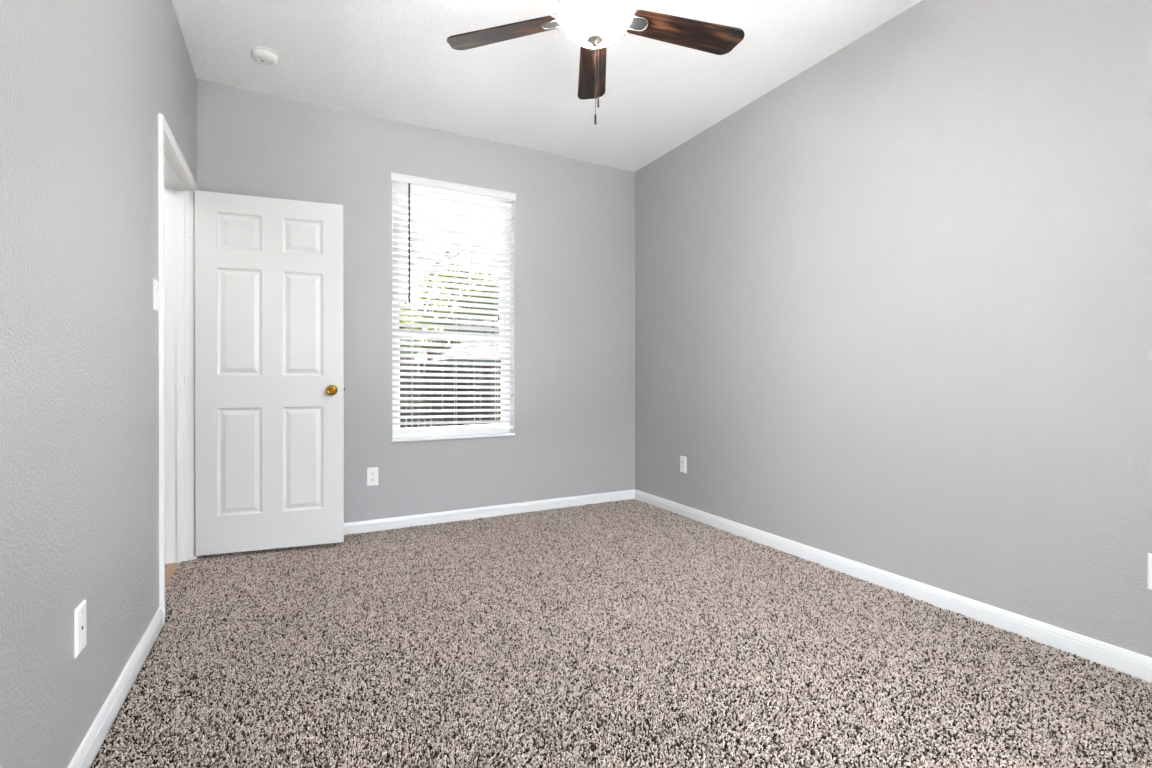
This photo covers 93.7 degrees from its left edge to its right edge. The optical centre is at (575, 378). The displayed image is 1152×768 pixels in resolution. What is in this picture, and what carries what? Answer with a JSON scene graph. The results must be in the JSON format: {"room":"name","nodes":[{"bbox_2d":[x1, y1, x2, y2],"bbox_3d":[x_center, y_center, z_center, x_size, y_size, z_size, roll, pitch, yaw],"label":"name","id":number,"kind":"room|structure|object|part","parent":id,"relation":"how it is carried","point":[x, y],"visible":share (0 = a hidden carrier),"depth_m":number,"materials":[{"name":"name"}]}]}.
{"room":"empty bedroom","nodes":[
{"label":"empty bedroom","id":0,"kind":"room"},
{"bbox_2d":[0,0,196,767],"bbox_3d":[-1.897,-0.303,2.418,0.138,2.863,3.450,0,0,-28],"label":"wall","id":1,"kind":"structure","parent":0,"point":[85,85],"depth_m":1.38,"materials":[{"name":"grey paint"}]},
{"bbox_2d":[74,599,85,657],"bbox_3d":[-1.269,0.638,1.385,0.007,0.121,0.072,0,0,-28],"label":"cable wall plate","id":2,"kind":"object","parent":1,"relation":"attached to","point":[80,611],"visible":1,"depth_m":1.37,"materials":[{"name":"white plastic"}]},
{"bbox_2d":[153,279,160,310],"bbox_3d":[-1.677,-0.336,2.167,0.019,0.121,0.072,0,0,-28],"label":"light switch","id":3,"kind":"object","parent":1,"relation":"attached to","point":[156,293],"visible":1,"depth_m":2.15,"materials":[{"name":"white plastic"}]},
{"bbox_2d":[158,113,198,625],"bbox_3d":[-1.995,-0.037,2.617,0.158,2.112,0.966,0,0,-28],"label":"trim","id":4,"kind":"structure","parent":1,"relation":"attached to","point":[177,186],"depth_m":2.97,"materials":[{"name":"white paint"}]},
{"bbox_3d":[-1.720,-0.035,2.248,0.016,2.112,0.057,0,0,-28],"label":"casing","id":5,"kind":"part","parent":4,"relation":"part of","materials":[{"name":"white paint"}]},
{"bbox_3d":[-1.932,-1.072,2.646,0.016,0.041,0.966,0,0,-28],"label":"head casing","id":6,"kind":"part","parent":4,"relation":"part of","materials":[{"name":"white paint"}]},
{"bbox_3d":[-2.144,-0.038,3.052,0.016,2.112,0.057,0,0,-28],"label":"casing","id":7,"kind":"part","parent":4,"relation":"part of","materials":[{"name":"white paint"}]},
{"bbox_2d":[185,190,344,555],"bbox_3d":[-1.782,-0.032,3.125,0.816,2.025,0.166,0,0,-20],"label":"door","id":8,"kind":"structure","parent":1,"relation":"in","point":[269,278],"depth_m":3.11,"materials":[{"name":"white paint"}]},
{"bbox_3d":[-1.446,0.067,3.193,0.064,0.064,0.064,0,0,-20],"label":"knob","id":9,"kind":"part","parent":8,"relation":"part of","materials":[{"name":"gold metal"}]},
{"bbox_2d":[197,79,634,522],"bbox_3d":[-0.833,-0.308,3.938,3.162,2.863,0.165,0,0,-28],"label":"wall","id":10,"kind":"structure","parent":0,"point":[574,219],"depth_m":3.92,"materials":[{"name":"grey paint"}]},
{"bbox_2d":[367,467,377,485],"bbox_3d":[-1.346,0.646,3.573,0.072,0.121,0.008,0,0,-28],"label":"wall outlet","id":11,"kind":"object","parent":10,"relation":"attached to","point":[372,473],"visible":1,"depth_m":3.57,"materials":[{"name":"white plastic"}]},
{"bbox_2d":[391,183,514,441],"bbox_3d":[-0.883,-0.481,3.894,0.882,1.808,0.166,0,0,-28],"label":"window","id":12,"kind":"structure","parent":10,"relation":"in","point":[397,436],"depth_m":3.94,"materials":[{"name":"white plastic"}]},
{"bbox_3d":[-0.910,-0.813,3.951,0.800,1.067,0.024,0,0,-28],"label":"sash","id":13,"kind":"part","parent":12,"relation":"part of","materials":[{"name":"glass"}]},
{"bbox_3d":[-0.896,0.022,3.927,0.800,0.691,0.024,0,0,-28],"label":"sash","id":14,"kind":"part","parent":12,"relation":"part of","materials":[{"name":"white plastic"}]},
{"bbox_3d":[-0.868,0.413,3.869,0.882,0.020,0.103,0,0,-28],"label":"sill","id":15,"kind":"part","parent":12,"relation":"part of","materials":[{"name":"white paint"}]},
{"bbox_2d":[391,172,515,430],"bbox_3d":[-0.857,-0.506,3.854,0.890,1.755,0.068,0,0,-28],"label":"window blind","id":16,"kind":"object","parent":12,"relation":"attached to","point":[396,178],"visible":0.91,"depth_m":3.85,"materials":[{"name":"white plastic"}]},
{"bbox_3d":[-1.130,-0.493,3.720,0.002,1.682,0.051,0,0,-28],"label":"ladder cord","id":17,"kind":"part","parent":16,"relation":"part of","materials":[{"name":"white fabric"}]},
{"bbox_3d":[-0.862,0.353,3.864,0.865,0.036,0.050,0,0,-28],"label":"rail","id":18,"kind":"part","parent":16,"relation":"part of","materials":[{"name":"white plastic"}]},
{"bbox_3d":[-0.862,-0.490,3.861,0.002,1.689,0.051,0,0,-28],"label":"ladder cord","id":19,"kind":"part","parent":16,"relation":"part of","materials":[{"name":"white fabric"}]},
{"bbox_3d":[-0.590,-0.487,4.004,0.002,1.695,0.051,0,0,-28],"label":"ladder cord","id":20,"kind":"part","parent":16,"relation":"part of","materials":[{"name":"white fabric"}]},
{"bbox_2d":[344,489,634,535],"bbox_3d":[-0.845,0.974,3.836,3.042,0.084,0.013,0,0,-28],"label":"baseboard","id":21,"kind":"structure","parent":10,"relation":"attached to","point":[374,525],"depth_m":3.91,"materials":[{"name":"white paint"}]},
{"bbox_2d":[406,407,495,427],"bbox_3d":[0.809,1.429,14.560,105.000,0.280,115.000,0,0,-28],"label":"ground","id":22,"kind":"structure","parent":0,"point":[406,407],"depth_m":16.68,"materials":[{"name":"green plant"}]},
{"bbox_2d":[399,308,420,359],"bbox_3d":[-6.304,-0.548,17.146,2.663,3.882,1.822,0,0,-7],"label":"leafy tree","id":23,"kind":"object","parent":22,"relation":"on","point":[404,315],"visible":0.1,"depth_m":17.28,"materials":[{"name":"green plant"}]},
{"bbox_2d":[401,315,449,406],"bbox_3d":[-10.546,-0.967,25.270,7.700,4.440,6.650,0,0,-28],"label":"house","id":24,"kind":"object","parent":22,"relation":"on","point":[426,353],"visible":0.06,"depth_m":24.15,"materials":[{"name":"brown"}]},
{"bbox_2d":[427,352,433,372],"bbox_3d":[-6.558,-0.738,24.331,0.280,0.950,0.070,0,0,-28],"label":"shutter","id":25,"kind":"object","parent":24,"relation":"hanging from","point":[428,353],"depth_m":24.27,"materials":[{"name":"white"}]},
{"bbox_2d":[400,361,489,427],"bbox_3d":[-7.730,0.410,12.403,11.973,1.772,0.158,0,0,-28],"label":"fence","id":26,"kind":"object","parent":22,"relation":"on","point":[401,364],"visible":0.06,"depth_m":14.51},
{"bbox_2d":[399,252,499,354],"bbox_3d":[-4.806,-1.872,21.178,5.233,6.496,3.154,0,0,-28],"label":"leafy tree","id":27,"kind":"object","parent":22,"relation":"on","point":[418,322],"visible":0.21,"depth_m":20.78,"materials":[{"name":"green plant"}]},
{"bbox_2d":[429,342,500,414],"bbox_3d":[-2.727,-0.109,19.926,4.650,2.760,3.000,0,0,-28],"label":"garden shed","id":28,"kind":"object","parent":22,"relation":"on","point":[477,343],"visible":0.12,"depth_m":18.44,"materials":[{"name":"grey"}]},
{"bbox_2d":[438,280,499,354],"bbox_3d":[-5.332,-2.075,30.924,6.200,6.620,7.100,0,0,-28],"label":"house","id":29,"kind":"object","parent":22,"relation":"on","point":[487,326],"visible":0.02,"depth_m":27.48,"materials":[{"name":"grey"}]},
{"bbox_2d":[463,279,499,333],"bbox_3d":[-3.782,-1.681,25.123,3.542,6.085,2.678,0,0,-28],"label":"leafy tree","id":30,"kind":"object","parent":22,"relation":"on","point":[487,279],"visible":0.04,"depth_m":24.89,"materials":[{"name":"green plant"}]},
{"bbox_2d":[490,362,500,423],"bbox_3d":[0.699,0.395,16.844,7.169,1.772,0.158,0,0,-28],"label":"fence","id":31,"kind":"object","parent":22,"relation":"on","point":[499,367],"visible":0.05,"depth_m":15.19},
{"bbox_2d":[172,0,921,171],"bbox_3d":[0.346,-1.807,1.547,3.300,0.150,5.486,0,0,-28],"label":"ceiling","id":32,"kind":"structure","parent":0,"point":[394,60],"depth_m":2.99,"materials":[{"name":"white paint"}]},
{"bbox_2d":[251,46,278,64],"bbox_3d":[-1.659,-1.716,2.882,0.132,0.040,0.132,0,0,-28],"label":"smoke detector","id":33,"kind":"object","parent":32,"relation":"attached to","point":[264,55],"visible":1,"depth_m":2.85,"materials":[{"name":"white plastic"}]},
{"bbox_2d":[447,0,744,124],"bbox_3d":[0.106,-1.363,2.083,1.240,0.742,1.230,0,0,-28],"label":"ceiling fan","id":34,"kind":"object","parent":32,"relation":"hanging from","point":[594,25],"visible":1,"depth_m":2.19,"materials":[{"name":"brown wood"}]},
{"bbox_3d":[-0.306,-1.427,2.231,0.504,0.006,0.142,0,12,18],"label":"blade","id":35,"kind":"part","parent":34,"relation":"part of","materials":[{"name":"brown wood"}]},
{"bbox_3d":[0.076,-1.428,2.505,0.142,0.006,0.504,-12,0,0],"label":"blade","id":36,"kind":"part","parent":34,"relation":"part of","materials":[{"name":"brown wood"}]},
{"bbox_3d":[0.074,-1.389,2.105,0.283,0.128,0.283,0,0,-28],"label":"lamp shade","id":37,"kind":"part","parent":34,"relation":"part of","materials":[{"name":"white glass"}]},
{"bbox_3d":[0.075,-1.165,2.103,0.002,0.272,0.002,0,0,-28],"label":"pull chain","id":38,"kind":"part","parent":34,"relation":"part of","materials":[{"name":"grey metal"}]},
{"bbox_3d":[0.087,-1.199,2.108,0.002,0.204,0.002,0,0,-28],"label":"pull chain","id":39,"kind":"part","parent":34,"relation":"part of","materials":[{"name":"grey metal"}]},
{"bbox_3d":[0.455,-1.427,2.227,0.504,0.006,0.142,0,-12,-18],"label":"blade","id":40,"kind":"part","parent":34,"relation":"part of","materials":[{"name":"brown wood"}]},
{"bbox_2d":[90,501,1151,767],"bbox_3d":[-0.749,1.073,2.079,4.510,0.112,5.130,0,0,-28],"label":"floor","id":41,"kind":"structure","parent":0,"point":[315,693],"depth_m":1.70,"materials":[{"name":"beige carpet"}]},
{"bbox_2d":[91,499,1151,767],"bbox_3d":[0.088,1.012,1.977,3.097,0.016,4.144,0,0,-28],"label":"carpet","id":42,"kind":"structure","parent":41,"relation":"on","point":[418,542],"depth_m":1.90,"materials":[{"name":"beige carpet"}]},
{"bbox_2d":[635,0,1151,657],"bbox_3d":[1.558,-0.304,2.663,0.120,2.863,4.321,0,0,-28],"label":"wall","id":43,"kind":"structure","parent":0,"point":[893,306],"depth_m":2.44,"materials":[{"name":"grey paint"}]},
{"bbox_2d":[680,456,686,472],"bbox_3d":[0.790,0.631,3.986,0.008,0.121,0.072,0,0,-28],"label":"wall outlet","id":44,"kind":"object","parent":43,"relation":"attached to","point":[683,460],"visible":1,"depth_m":3.98,"materials":[{"name":"white plastic"}]},
{"bbox_2d":[635,489,1151,682],"bbox_3d":[1.464,0.977,2.702,0.013,0.084,4.171,0,0,-28],"label":"baseboard","id":45,"kind":"structure","parent":43,"relation":"attached to","point":[1129,662],"depth_m":2.37,"materials":[{"name":"white paint"}]},
{"bbox_2d":[1148,553,1151,589],"bbox_3d":[1.946,0.648,1.792,0.008,0.121,0.072,0,0,-28],"label":"wall outlet","id":46,"kind":"object","parent":43,"relation":"attached to","point":[1149,554],"visible":1,"depth_m":1.82,"materials":[{"name":"white plastic"}]},
{"bbox_3d":[-0.667,-0.296,0.083,0.138,2.863,1.830,0,0,-28],"label":"wall","id":47,"kind":"structure","parent":0,"visible":0},
{"bbox_2d":[67,607,162,767],"bbox_3d":[-0.975,0.983,0.834,0.013,0.084,3.139,0,0,-28],"label":"baseboard","id":48,"kind":"structure","parent":47,"relation":"attached to","point":[86,753],"depth_m":1.63,"materials":[{"name":"white paint"}]}
]}

